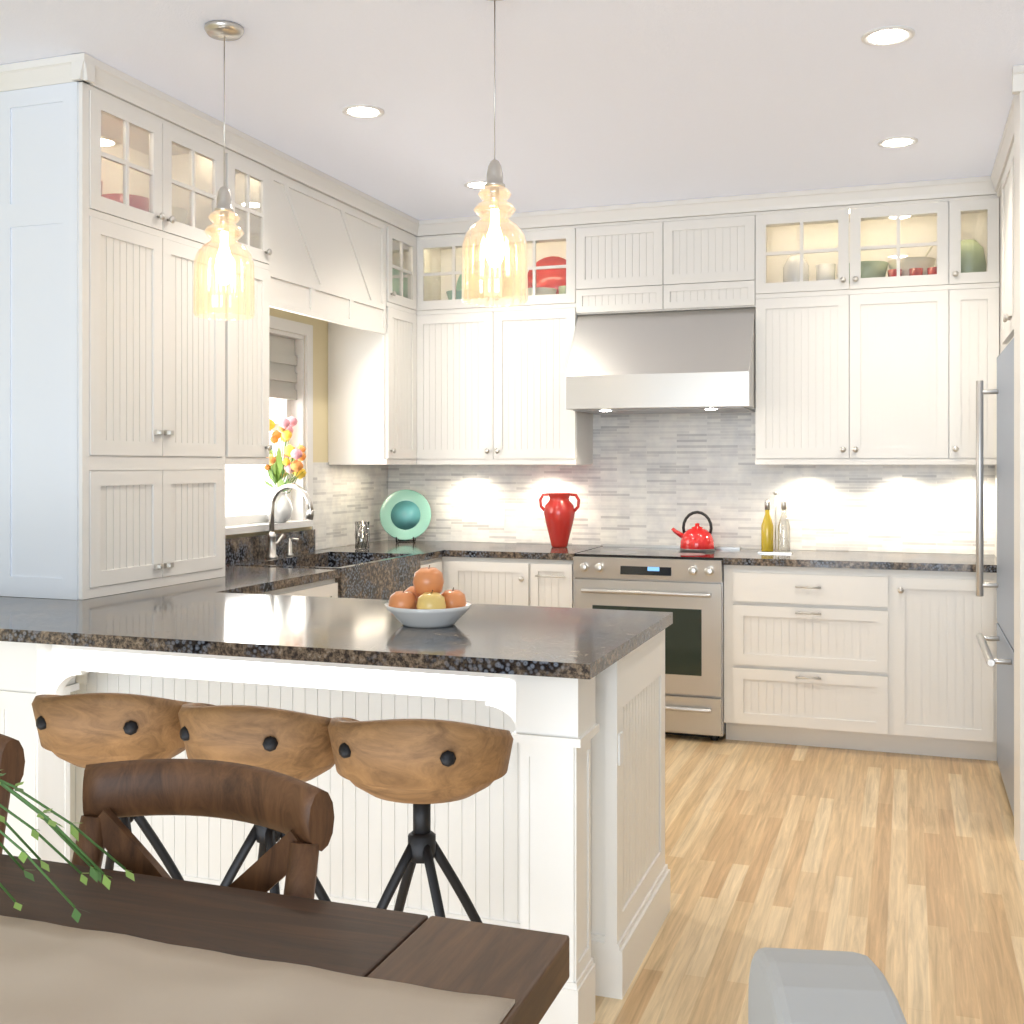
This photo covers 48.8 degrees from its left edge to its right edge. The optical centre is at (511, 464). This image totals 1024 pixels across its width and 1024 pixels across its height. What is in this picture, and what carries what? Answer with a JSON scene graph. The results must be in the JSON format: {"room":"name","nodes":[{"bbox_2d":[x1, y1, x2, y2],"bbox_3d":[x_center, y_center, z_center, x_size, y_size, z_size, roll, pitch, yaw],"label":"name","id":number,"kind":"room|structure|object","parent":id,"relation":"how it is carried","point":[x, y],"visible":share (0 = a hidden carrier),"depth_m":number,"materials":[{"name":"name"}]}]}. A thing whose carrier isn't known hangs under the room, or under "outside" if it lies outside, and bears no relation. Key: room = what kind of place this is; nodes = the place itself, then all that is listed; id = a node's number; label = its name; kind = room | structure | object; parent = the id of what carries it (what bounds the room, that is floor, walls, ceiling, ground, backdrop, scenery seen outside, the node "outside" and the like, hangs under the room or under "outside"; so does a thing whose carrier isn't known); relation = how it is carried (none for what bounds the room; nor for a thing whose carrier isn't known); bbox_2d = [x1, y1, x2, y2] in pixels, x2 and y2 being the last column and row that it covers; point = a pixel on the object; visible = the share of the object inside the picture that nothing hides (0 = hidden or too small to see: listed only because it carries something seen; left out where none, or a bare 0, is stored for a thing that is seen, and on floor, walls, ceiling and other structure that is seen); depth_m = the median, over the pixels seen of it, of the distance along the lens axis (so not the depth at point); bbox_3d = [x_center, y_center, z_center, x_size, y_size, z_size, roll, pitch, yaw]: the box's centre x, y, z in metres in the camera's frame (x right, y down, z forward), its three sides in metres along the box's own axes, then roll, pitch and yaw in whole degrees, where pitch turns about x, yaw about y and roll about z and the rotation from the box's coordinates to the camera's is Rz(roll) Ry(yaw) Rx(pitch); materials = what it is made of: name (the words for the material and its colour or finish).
{"room":"kitchen","nodes":[
{"label":"kitchen","id":0,"kind":"room"},
{"bbox_2d":[225,307,387,549],"bbox_3d":[-2.300,-0.005,2.741,0.166,2.770,8.850,0,0,19],"label":"wall","id":1,"kind":"structure","parent":0,"point":[345,497],"depth_m":6.19,"materials":[{"name":"beige paint"}]},
{"bbox_2d":[225,126,276,464],"bbox_3d":[-1.286,-0.693,4.851,0.358,1.387,0.338,0,0,19],"label":"upper cabinet","id":2,"kind":"object","parent":1,"relation":"attached to","point":[250,163],"depth_m":4.82,"materials":[{"name":"white wood"}]},
{"bbox_2d":[225,315,312,534],"bbox_3d":[-1.292,-0.207,5.561,0.199,1.065,0.980,0,0,19],"label":"window","id":3,"kind":"structure","parent":1,"relation":"in","point":[291,372],"depth_m":5.92,"materials":[{"name":"white"}]},
{"bbox_2d":[263,416,305,522],"bbox_3d":[-1.134,0.022,5.697,0.225,0.540,0.365,0,0,19],"label":"flower vase","id":4,"kind":"object","parent":3,"relation":"on","point":[277,468],"visible":0.96,"depth_m":5.65,"materials":[{"name":"white ceramic"}]},
{"bbox_2d":[277,150,336,325],"bbox_3d":[-1.136,-1.043,5.290,0.350,0.687,0.589,0,0,19],"label":"upper cabinet","id":5,"kind":"object","parent":1,"relation":"attached to","point":[306,195],"depth_m":5.26,"materials":[{"name":"white wood"}]},
{"bbox_2d":[328,179,388,337],"bbox_3d":[-0.941,-1.043,5.846,0.350,0.687,0.589,0,0,19],"label":"upper cabinet","id":6,"kind":"object","parent":1,"relation":"attached to","point":[339,256],"depth_m":5.83,"materials":[{"name":"white wood"}]},
{"bbox_2d":[328,206,418,464],"bbox_3d":[-0.776,-0.693,6.305,0.358,1.387,0.384,0,0,19],"label":"upper cabinet","id":7,"kind":"object","parent":1,"relation":"attached to","point":[372,382],"depth_m":6.16,"materials":[{"name":"white wood"}]},
{"bbox_2d":[252,551,425,599],"bbox_3d":[-0.914,0.918,5.471,0.648,0.924,0.860,0,0,19],"label":"sink","id":8,"kind":"object","parent":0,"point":[374,575],"depth_m":5.47,"materials":[{"name":"black stone"}]},
{"bbox_2d":[0,529,467,624],"bbox_3d":[-1.077,0.420,5.015,0.643,0.150,3.732,0,0,19],"label":"countertop","id":9,"kind":"structure","parent":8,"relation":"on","point":[247,549],"depth_m":4.75,"materials":[{"name":"stone"}]},
{"bbox_2d":[0,53,230,599],"bbox_3d":[-1.474,-0.464,4.272,0.387,1.846,0.874,0,0,19],"label":"hutch","id":10,"kind":"object","parent":9,"relation":"on","point":[112,414],"visible":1,"depth_m":3.94,"materials":[{"name":"white wood"}]},
{"bbox_2d":[266,484,313,558],"bbox_3d":[-1.050,0.276,5.539,0.263,0.367,0.218,0,0,19],"label":"faucet","id":11,"kind":"object","parent":9,"relation":"on","point":[271,547],"visible":1,"depth_m":5.48,"materials":[{"name":"silver metal"}]},
{"bbox_2d":[355,521,369,548],"bbox_3d":[-0.815,0.384,6.136,0.080,0.150,0.079,0,0,19],"label":"votive","id":12,"kind":"object","parent":9,"relation":"on","point":[362,542],"visible":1,"depth_m":6.11,"materials":[{"name":"silver glass"}]},
{"bbox_2d":[380,490,430,542],"bbox_3d":[-0.619,0.303,6.663,0.286,0.312,0.177,0,0,19],"label":"plate","id":13,"kind":"object","parent":9,"relation":"on","point":[405,515],"visible":1,"depth_m":6.65,"materials":[{"name":"teal ceramic"}]},
{"bbox_2d":[0,0,1023,219],"bbox_3d":[-0.250,-1.440,2.128,4.520,0.100,9.050,0,0,19],"label":"ceiling","id":14,"kind":"structure","parent":0,"point":[606,102],"depth_m":4.12,"materials":[{"name":"white paint"}]},
{"bbox_2d":[193,20,254,319],"bbox_3d":[-0.915,-0.929,3.585,0.192,0.919,0.189,0,0,19],"label":"pendant light","id":15,"kind":"object","parent":14,"relation":"hanging from","point":[222,30],"visible":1,"depth_m":3.56,"materials":[{"name":"yellow glass"}]},
{"bbox_2d":[342,104,384,118],"bbox_3d":[-0.585,-1.391,4.434,0.168,0.017,0.168,0,0,19],"label":"recessed light","id":16,"kind":"object","parent":14,"relation":"in","point":[361,111],"visible":0.98,"depth_m":4.43,"materials":[{"name":"white glass"}]},
{"bbox_2d":[464,180,485,189],"bbox_3d":[-0.156,-1.391,5.597,0.168,0.017,0.168,0,0,19],"label":"recessed light","id":17,"kind":"object","parent":14,"relation":"in","point":[477,185],"visible":0.65,"depth_m":5.58,"materials":[{"name":"white"}]},
{"bbox_2d":[462,0,527,306],"bbox_3d":[-0.050,-0.929,3.271,0.192,0.919,0.189,0,0,19],"label":"pendant light","id":18,"kind":"object","parent":14,"relation":"hanging from","point":[494,247],"visible":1,"depth_m":3.25,"materials":[{"name":"yellow glass"}]},
{"bbox_2d":[861,25,914,46],"bbox_3d":[1.218,-1.391,3.653,0.168,0.017,0.168,0,0,19],"label":"recessed light","id":19,"kind":"object","parent":14,"relation":"in","point":[887,36],"visible":1,"depth_m":3.65,"materials":[{"name":"white"}]},
{"bbox_2d":[877,136,917,147],"bbox_3d":[1.660,-1.391,4.854,0.168,0.017,0.168,0,0,19],"label":"recessed light","id":20,"kind":"object","parent":14,"relation":"in","point":[899,142],"visible":0.92,"depth_m":4.85,"materials":[{"name":"white"}]},
{"bbox_2d":[388,412,994,554],"bbox_3d":[1.206,-0.005,6.277,4.520,2.770,0.156,0,0,19],"label":"backsplash","id":21,"kind":"structure","parent":0,"point":[649,479],"depth_m":6.25,"materials":[{"name":"grey tile"}]},
{"bbox_2d":[415,208,578,464],"bbox_3d":[-0.046,-0.693,6.448,0.954,1.387,0.359,0,0,19],"label":"upper cabinet","id":22,"kind":"object","parent":21,"relation":"attached to","point":[491,381],"depth_m":6.29,"materials":[{"name":"white wood"}]},
{"bbox_2d":[494,506,504,525],"bbox_3d":[-0.074,0.302,6.639,0.065,0.115,0.006,0,0,19],"label":"electrical outlet","id":23,"kind":"object","parent":21,"relation":"attached to","point":[499,515],"visible":1,"depth_m":6.64,"materials":[{"name":"white plastic"}]},
{"bbox_2d":[579,201,666,464],"bbox_3d":[0.631,-0.693,6.210,0.480,1.387,0.359,0,0,19],"label":"upper cabinet","id":24,"kind":"object","parent":21,"relation":"attached to","point":[623,247],"depth_m":6.04,"materials":[{"name":"white wood"}]},
{"bbox_2d":[566,308,755,414],"bbox_3d":[0.824,-0.546,6.035,0.954,0.533,0.556,0,0,19],"label":"range hood","id":25,"kind":"object","parent":21,"relation":"attached to","point":[696,361],"visible":0.96,"depth_m":5.84,"materials":[{"name":"silver metal"}]},
{"bbox_2d":[667,194,758,464],"bbox_3d":[1.084,-0.693,6.051,0.480,1.387,0.359,0,0,19],"label":"upper cabinet","id":26,"kind":"object","parent":21,"relation":"attached to","point":[713,242],"depth_m":5.87,"materials":[{"name":"white wood"}]},
{"bbox_2d":[759,179,950,464],"bbox_3d":[1.749,-0.693,5.818,0.930,1.387,0.359,0,0,19],"label":"upper cabinet","id":27,"kind":"object","parent":21,"relation":"attached to","point":[876,306],"depth_m":5.66,"materials":[{"name":"white wood"}]},
{"bbox_2d":[951,176,999,464],"bbox_3d":[2.295,-0.693,5.626,0.228,1.387,0.359,0,0,19],"label":"upper cabinet","id":28,"kind":"object","parent":21,"relation":"attached to","point":[975,284],"depth_m":5.47,"materials":[{"name":"white wood"}]},
{"bbox_2d":[593,733,1023,1023],"bbox_3d":[-0.250,1.430,2.128,4.520,0.100,9.050,0,0,19],"label":"floor","id":29,"kind":"structure","parent":0,"point":[904,873],"depth_m":3.76,"materials":[{"name":"brown wood"}]},
{"bbox_2d":[0,734,24,853],"bbox_3d":[-1.173,0.933,1.893,0.498,0.895,0.568,0,0,19],"label":"cross-back chair","id":30,"kind":"object","parent":29,"relation":"on","point":[12,761],"visible":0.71,"depth_m":2.04,"materials":[{"name":"brown wood"}]},
{"bbox_2d":[0,641,103,868],"bbox_3d":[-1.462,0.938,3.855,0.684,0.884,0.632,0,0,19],"label":"base cabinet","id":31,"kind":"object","parent":29,"relation":"on","point":[27,670],"depth_m":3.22,"materials":[{"name":"white wood"}]},
{"bbox_2d":[32,693,191,879],"bbox_3d":[-0.918,0.941,2.654,0.399,0.871,0.380,0,0,12],"label":"stool","id":32,"kind":"object","parent":29,"relation":"on","point":[83,730],"visible":0.46,"depth_m":2.50,"materials":[{"name":"brown wood"}]},
{"bbox_2d":[104,648,255,884],"bbox_3d":[-0.928,0.938,3.668,0.601,0.884,0.632,0,0,19],"label":"base cabinet","id":33,"kind":"object","parent":29,"relation":"on","point":[203,849],"depth_m":3.32,"materials":[{"name":"white wood"}]},
{"bbox_2d":[72,759,333,898],"bbox_3d":[-0.564,0.933,1.613,0.460,0.895,0.552,0,0,19],"label":"cross-back chair","id":34,"kind":"object","parent":29,"relation":"on","point":[299,813],"visible":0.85,"depth_m":1.82,"materials":[{"name":"brown wood"}]},
{"bbox_2d":[178,703,334,900],"bbox_3d":[-0.546,0.941,2.523,0.399,0.871,0.380,0,0,24],"label":"stool","id":35,"kind":"object","parent":29,"relation":"on","point":[295,744],"visible":0.42,"depth_m":2.37,"materials":[{"name":"brown wood"}]},
{"bbox_2d":[0,854,568,1023],"bbox_3d":[-1.211,1.000,1.411,2.380,0.760,1.000,0,0,19],"label":"dining table","id":36,"kind":"object","parent":29,"relation":"on","point":[527,970],"visible":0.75,"depth_m":1.50,"materials":[{"name":"brown wood"}]},
{"bbox_2d":[0,915,514,1023],"bbox_3d":[-1.214,0.609,1.382,2.354,0.020,0.645,0,0,19],"label":"table runner","id":37,"kind":"object","parent":36,"relation":"on","point":[50,973],"visible":1,"depth_m":1.31,"materials":[{"name":"fabric"}]},
{"bbox_2d":[0,773,134,922],"bbox_3d":[-0.814,0.472,1.510,0.554,0.269,0.380,0,0,19],"label":"potted plant","id":38,"kind":"object","parent":37,"relation":"on","point":[96,872],"visible":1,"depth_m":1.54,"materials":[{"name":"green plant"}]},
{"bbox_2d":[238,563,345,597],"bbox_3d":[-1.207,0.918,4.637,0.648,0.924,0.908,0,0,19],"label":"base cabinet","id":39,"kind":"object","parent":29,"relation":"on","point":[335,587],"depth_m":4.93,"materials":[{"name":"white wood"}]},
{"bbox_2d":[256,658,423,914],"bbox_3d":[-0.434,0.938,3.495,0.601,0.884,0.632,0,0,19],"label":"base cabinet","id":40,"kind":"object","parent":29,"relation":"on","point":[369,838],"depth_m":3.16,"materials":[{"name":"white wood"}]},
{"bbox_2d":[328,717,512,922],"bbox_3d":[-0.192,0.941,2.399,0.399,0.871,0.397,0,0,19],"label":"stool","id":41,"kind":"object","parent":29,"relation":"on","point":[421,765],"visible":0.88,"depth_m":2.26,"materials":[{"name":"brown wood"}]},
{"bbox_2d":[426,557,441,593],"bbox_3d":[-0.721,0.918,6.022,0.648,0.924,0.308,0,0,19],"label":"base cabinet","id":42,"kind":"object","parent":29,"relation":"on","point":[436,562],"depth_m":6.00,"materials":[{"name":"white wood"}]},
{"bbox_2d":[442,557,529,605],"bbox_3d":[-0.042,0.938,6.298,0.508,0.884,0.638,0,0,19],"label":"base cabinet","id":43,"kind":"object","parent":29,"relation":"on","point":[497,581],"depth_m":5.99,"materials":[{"name":"white wood"}]},
{"bbox_2d":[444,542,602,559],"bbox_3d":[-0.167,0.477,6.333,1.248,0.035,0.642,0,0,19],"label":"countertop","id":44,"kind":"structure","parent":43,"relation":"on","point":[473,549],"depth_m":6.04,"materials":[{"name":"stone"}]},
{"bbox_2d":[539,493,579,546],"bbox_3d":[0.264,0.308,6.287,0.242,0.301,0.176,0,0,19],"label":"vase","id":45,"kind":"object","parent":44,"relation":"on","point":[559,510],"visible":1,"depth_m":6.23,"materials":[{"name":"red ceramic"}]},
{"bbox_2d":[424,629,669,1004],"bbox_3d":[0.083,0.938,3.313,0.649,0.884,0.632,0,0,19],"label":"base cabinet","id":46,"kind":"object","parent":29,"relation":"on","point":[558,827],"depth_m":2.94,"materials":[{"name":"white wood"}]},
{"bbox_2d":[0,585,672,678],"bbox_3d":[-0.689,0.477,3.426,2.188,0.035,0.990,0,0,19],"label":"countertop","id":47,"kind":"structure","parent":46,"relation":"on","point":[232,612],"depth_m":3.11,"materials":[{"name":"stone"}]},
{"bbox_2d":[385,565,471,627],"bbox_3d":[-0.240,0.373,3.242,0.250,0.171,0.250,0,0,19],"label":"apple bowl","id":48,"kind":"object","parent":47,"relation":"on","point":[422,602],"visible":1,"depth_m":3.19,"materials":[{"name":"white ceramic"}]},
{"bbox_2d":[530,559,575,607],"bbox_3d":[0.312,0.938,6.174,0.241,0.884,0.638,0,0,19],"label":"base cabinet","id":49,"kind":"object","parent":29,"relation":"on","point":[552,582],"depth_m":5.88,"materials":[{"name":"white wood"}]},
{"bbox_2d":[573,544,740,740],"bbox_3d":[0.777,0.915,5.976,0.768,0.930,0.685,0,0,19],"label":"range","id":50,"kind":"object","parent":29,"relation":"on","point":[686,588],"visible":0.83,"depth_m":5.64,"materials":[{"name":"silver metal"}]},
{"bbox_2d":[671,511,714,551],"bbox_3d":[0.972,0.354,6.060,0.234,0.213,0.186,0,0,19],"label":"kettle","id":51,"kind":"object","parent":50,"relation":"on","point":[697,537],"visible":1,"depth_m":6.00,"materials":[{"name":"red metal"}]},
{"bbox_2d":[724,565,893,752],"bbox_3d":[1.521,0.938,5.750,0.786,0.884,0.638,0,0,19],"label":"base cabinet","id":52,"kind":"object","parent":29,"relation":"on","point":[885,660],"depth_m":5.45,"materials":[{"name":"white wood"}]},
{"bbox_2d":[723,549,996,572],"bbox_3d":[1.752,0.477,5.662,1.278,0.035,0.637,0,0,19],"label":"countertop","id":53,"kind":"structure","parent":52,"relation":"on","point":[799,558],"depth_m":5.48,"materials":[{"name":"stone"}]},
{"bbox_2d":[758,491,792,553],"bbox_3d":[1.369,0.299,5.857,0.170,0.320,0.090,0,0,19],"label":"oil bottles","id":54,"kind":"object","parent":53,"relation":"on","point":[767,536],"visible":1,"depth_m":5.85,"materials":[{"name":"yellow glass"}]},
{"bbox_2d":[748,947,906,1023],"bbox_3d":[0.090,0.940,1.101,0.562,0.880,0.480,0,0,7],"label":"upholstered chair","id":55,"kind":"object","parent":29,"relation":"on","point":[796,986],"visible":1,"depth_m":1.09,"materials":[{"name":"grey fabric"}]},
{"bbox_2d":[894,570,997,760],"bbox_3d":[2.125,0.938,5.538,0.493,0.884,0.638,0,0,19],"label":"base cabinet","id":56,"kind":"object","parent":29,"relation":"on","point":[945,688],"depth_m":5.25,"materials":[{"name":"white wood"}]},
{"bbox_2d":[976,338,1013,815],"bbox_3d":[2.315,0.450,4.492,0.825,1.860,0.910,0,0,19],"label":"refrigerator","id":57,"kind":"object","parent":29,"relation":"on","point":[1004,584],"visible":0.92,"depth_m":4.62,"materials":[{"name":"silver metal"}]},
{"bbox_2d":[991,65,1023,859],"bbox_3d":[2.433,-0.004,4.723,0.772,2.767,1.971,0,0,19],"label":"tall cabinet","id":58,"kind":"object","parent":29,"relation":"on","point":[1007,175],"visible":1,"depth_m":4.06,"materials":[{"name":"white wood"}]},
{"label":"outside","id":59,"kind":"structure","parent":0,"visible":0},
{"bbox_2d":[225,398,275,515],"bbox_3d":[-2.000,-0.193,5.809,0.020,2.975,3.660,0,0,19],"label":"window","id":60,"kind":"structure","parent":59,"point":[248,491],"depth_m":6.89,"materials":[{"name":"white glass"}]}
]}

